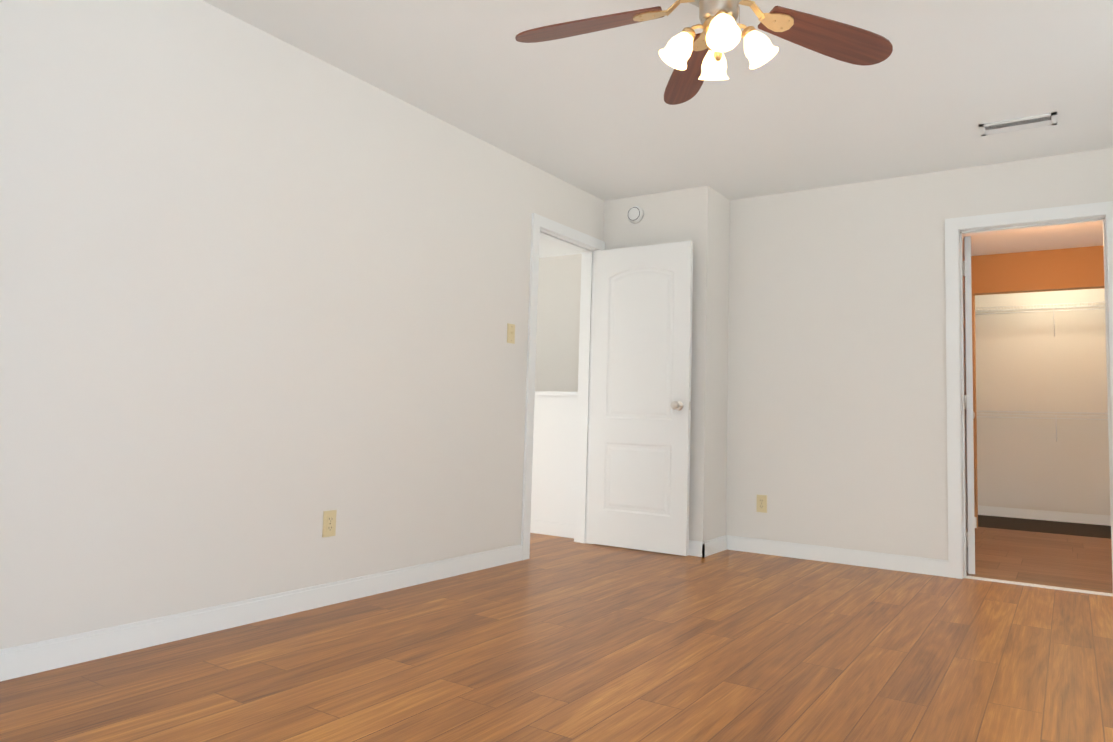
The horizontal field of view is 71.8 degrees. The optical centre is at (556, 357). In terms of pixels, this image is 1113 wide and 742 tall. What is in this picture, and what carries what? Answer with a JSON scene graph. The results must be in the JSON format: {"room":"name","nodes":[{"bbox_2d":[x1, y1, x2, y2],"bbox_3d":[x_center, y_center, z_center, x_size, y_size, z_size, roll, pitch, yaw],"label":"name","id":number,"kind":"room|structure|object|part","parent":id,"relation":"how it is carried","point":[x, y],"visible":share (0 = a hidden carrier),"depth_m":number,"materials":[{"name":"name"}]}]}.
{"room":"empty bedroom","nodes":[
{"label":"empty bedroom","id":0,"kind":"room"},
{"bbox_2d":[0,0,604,648],"bbox_3d":[-0.792,-0.071,3.948,0.120,2.445,4.855,-1,-5,34],"label":"wall","id":1,"kind":"structure","parent":0,"point":[264,298],"depth_m":3.08,"materials":[{"name":"paint"}]},
{"bbox_2d":[0,544,522,681],"bbox_3d":[-1.149,1.043,3.253,0.013,0.095,3.390,-1,-5,34],"label":"baseboard","id":2,"kind":"structure","parent":1,"relation":"attached to","point":[33,658],"depth_m":3.00,"materials":[{"name":"white wood"}]},
{"bbox_2d":[322,510,336,536],"bbox_3d":[-1.020,0.749,3.461,0.010,0.115,0.070,-1,-5,34],"label":"outlet","id":3,"kind":"object","parent":1,"relation":"attached to","point":[329,524],"visible":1,"depth_m":3.45,"materials":[{"name":"beige plastic"}]},
{"bbox_2d":[507,323,514,343],"bbox_3d":[-0.268,-0.141,4.615,0.017,0.115,0.070,-1,-5,34],"label":"light switch","id":4,"kind":"object","parent":1,"relation":"attached to","point":[510,333],"visible":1,"depth_m":4.61,"materials":[{"name":"beige plastic"}]},
{"bbox_2d":[521,213,604,559],"bbox_3d":[0.010,0.200,5.144,0.152,2.140,0.890,-1,-5,34],"label":"door frame","id":5,"kind":"structure","parent":1,"relation":"attached to","point":[587,246],"depth_m":5.37,"materials":[{"name":"white wood"}]},
{"bbox_2d":[588,241,692,555],"bbox_3d":[0.559,0.258,5.194,0.738,2.040,0.185,-1,-5,34],"label":"entry door","id":6,"kind":"structure","parent":1,"relation":"in","point":[640,432],"depth_m":5.16,"materials":[{"name":"white wood"}]},
{"bbox_2d":[530,391,577,537],"bbox_3d":[-0.945,0.812,6.396,2.880,1.060,0.130,-1,-5,34],"label":"wall","id":7,"kind":"structure","parent":0,"point":[554,467],"depth_m":5.72,"materials":[{"name":"white paint"}]},
{"bbox_2d":[0,515,1112,741],"bbox_3d":[0.011,1.252,4.225,7.100,0.100,11.190,-1,-5,34],"label":"floor","id":8,"kind":"structure","parent":0,"point":[577,642],"depth_m":2.76,"materials":[{"name":"brown wood"}]},
{"bbox_2d":[535,254,581,391],"bbox_3d":[-0.150,0.237,7.611,2.880,2.445,0.120,-1,-5,34],"label":"wall","id":9,"kind":"structure","parent":0,"point":[558,326],"depth_m":7.46,"materials":[{"name":"paint"}]},
{"bbox_2d":[202,0,1112,257],"bbox_3d":[0.086,-1.284,4.425,7.100,0.100,11.190,-1,-5,34],"label":"ceiling","id":10,"kind":"structure","parent":0,"point":[594,114],"depth_m":3.65,"materials":[{"name":"paint"}]},
{"bbox_2d":[515,0,892,104],"bbox_3d":[0.475,-1.144,2.351,1.270,0.484,1.215,-1,-5,34],"label":"ceiling fan","id":11,"kind":"object","parent":10,"relation":"hanging from","point":[691,57],"visible":1,"depth_m":2.48,"materials":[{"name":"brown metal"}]},
{"bbox_3d":[0.101,-1.080,2.508,0.491,0.006,0.145,-4,7,15],"label":"blade","id":12,"kind":"part","parent":11,"relation":"part of","materials":[{"name":"brown wood"}]},
{"bbox_3d":[0.488,-1.044,2.812,0.145,0.006,0.491,-11,-8,-4],"label":"blade","id":13,"kind":"part","parent":11,"relation":"part of","materials":[{"name":"brown wood"}]},
{"bbox_3d":[0.899,-1.054,2.538,0.491,0.006,0.145,8,-19,-20],"label":"blade","id":14,"kind":"part","parent":11,"relation":"part of","materials":[{"name":"brown wood"}]},
{"bbox_2d":[979,112,1056,135],"bbox_3d":[2.377,-1.197,3.966,0.340,0.011,0.170,-1,-5,34],"label":"ceiling vent","id":15,"kind":"object","parent":10,"relation":"in","point":[1021,123],"visible":0.98,"depth_m":3.96,"materials":[{"name":"white plastic"}]},
{"bbox_2d":[604,185,729,541],"bbox_3d":[0.757,0.092,5.440,0.800,2.445,0.400,-1,-5,34],"label":"wall","id":16,"kind":"structure","parent":0,"point":[699,217],"depth_m":5.20,"materials":[{"name":"paint"}]},
{"bbox_2d":[628,206,643,223],"bbox_3d":[0.551,-1.006,5.421,0.124,0.124,0.038,-1,-5,34],"label":"smoke detector","id":17,"kind":"object","parent":16,"relation":"attached to","point":[635,214],"visible":1,"depth_m":5.40,"materials":[{"name":"white plastic"}]},
{"bbox_2d":[688,540,707,556],"bbox_3d":[0.620,1.246,5.168,0.797,0.095,0.013,-1,-5,34],"label":"baseboard","id":18,"kind":"structure","parent":16,"relation":"attached to","point":[696,548],"depth_m":4.97,"materials":[{"name":"white wood"}]},
{"bbox_2d":[708,535,727,555],"bbox_3d":[1.049,1.254,5.106,0.013,0.095,0.360,-1,-5,34],"label":"baseboard","id":19,"kind":"structure","parent":16,"relation":"attached to","point":[719,544],"depth_m":5.14,"materials":[{"name":"white wood"}]},
{"bbox_2d":[726,148,1112,559],"bbox_3d":[2.224,0.083,4.775,3.980,2.445,0.120,-1,-5,34],"label":"wall","id":20,"kind":"structure","parent":0,"point":[837,416],"depth_m":4.92,"materials":[{"name":"paint"}]},
{"bbox_2d":[757,495,766,512],"bbox_3d":[1.379,0.985,5.172,0.070,0.115,0.010,-1,-5,34],"label":"outlet","id":21,"kind":"object","parent":20,"relation":"attached to","point":[761,503],"visible":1,"depth_m":5.17,"materials":[{"name":"beige plastic"}]},
{"bbox_2d":[728,535,947,576],"bbox_3d":[1.734,1.258,4.906,1.375,0.095,0.013,-1,-5,34],"label":"baseboard","id":22,"kind":"structure","parent":20,"relation":"attached to","point":[929,566],"depth_m":4.85,"materials":[{"name":"white wood"}]},
{"bbox_2d":[962,236,974,573],"bbox_3d":[2.634,0.302,4.976,0.185,2.040,0.719,0,-5,23],"label":"hall door","id":23,"kind":"structure","parent":20,"relation":"in","point":[969,440],"depth_m":4.66,"materials":[{"name":"white wood"}]},
{"bbox_2d":[945,201,1112,596],"bbox_3d":[2.736,0.224,4.420,0.870,2.140,0.152,-1,-5,34],"label":"door frame","id":24,"kind":"structure","parent":20,"relation":"attached to","point":[956,228],"depth_m":4.53,"materials":[{"name":"white wood"}]},
{"bbox_2d":[971,246,1104,526],"bbox_3d":[3.575,0.186,5.564,1.990,2.445,2.700,-1,-5,34],"label":"wall","id":25,"kind":"structure","parent":0,"point":[1079,268],"depth_m":6.75,"materials":[{"name":"paint"}]},
{"bbox_2d":[975,288,1110,515],"bbox_3d":[4.980,0.393,7.670,2.590,2.445,0.120,-1,-5,34],"label":"wall","id":26,"kind":"structure","parent":0,"point":[1029,361],"depth_m":7.66,"materials":[{"name":"paint"}]},
{"bbox_2d":[975,301,1104,336],"bbox_3d":[4.884,-0.360,7.551,2.314,0.286,0.301,-1,-5,34],"label":"closet shelf","id":27,"kind":"object","parent":26,"relation":"attached to","point":[1043,307],"visible":0.58,"depth_m":7.56,"materials":[{"name":"white metal"}]},
{"bbox_2d":[976,410,1107,440],"bbox_3d":[4.853,0.677,7.469,2.314,0.286,0.301,-1,-5,34],"label":"closet shelf","id":28,"kind":"object","parent":26,"relation":"attached to","point":[1038,412],"visible":0.62,"depth_m":7.46,"materials":[{"name":"white metal"}]},
{"bbox_2d":[978,505,1110,525],"bbox_3d":[4.909,1.559,7.523,2.350,0.095,0.013,-1,-5,34],"label":"baseboard","id":29,"kind":"structure","parent":26,"relation":"attached to","point":[1095,519],"depth_m":7.57,"materials":[{"name":"beige wood"}]}
]}

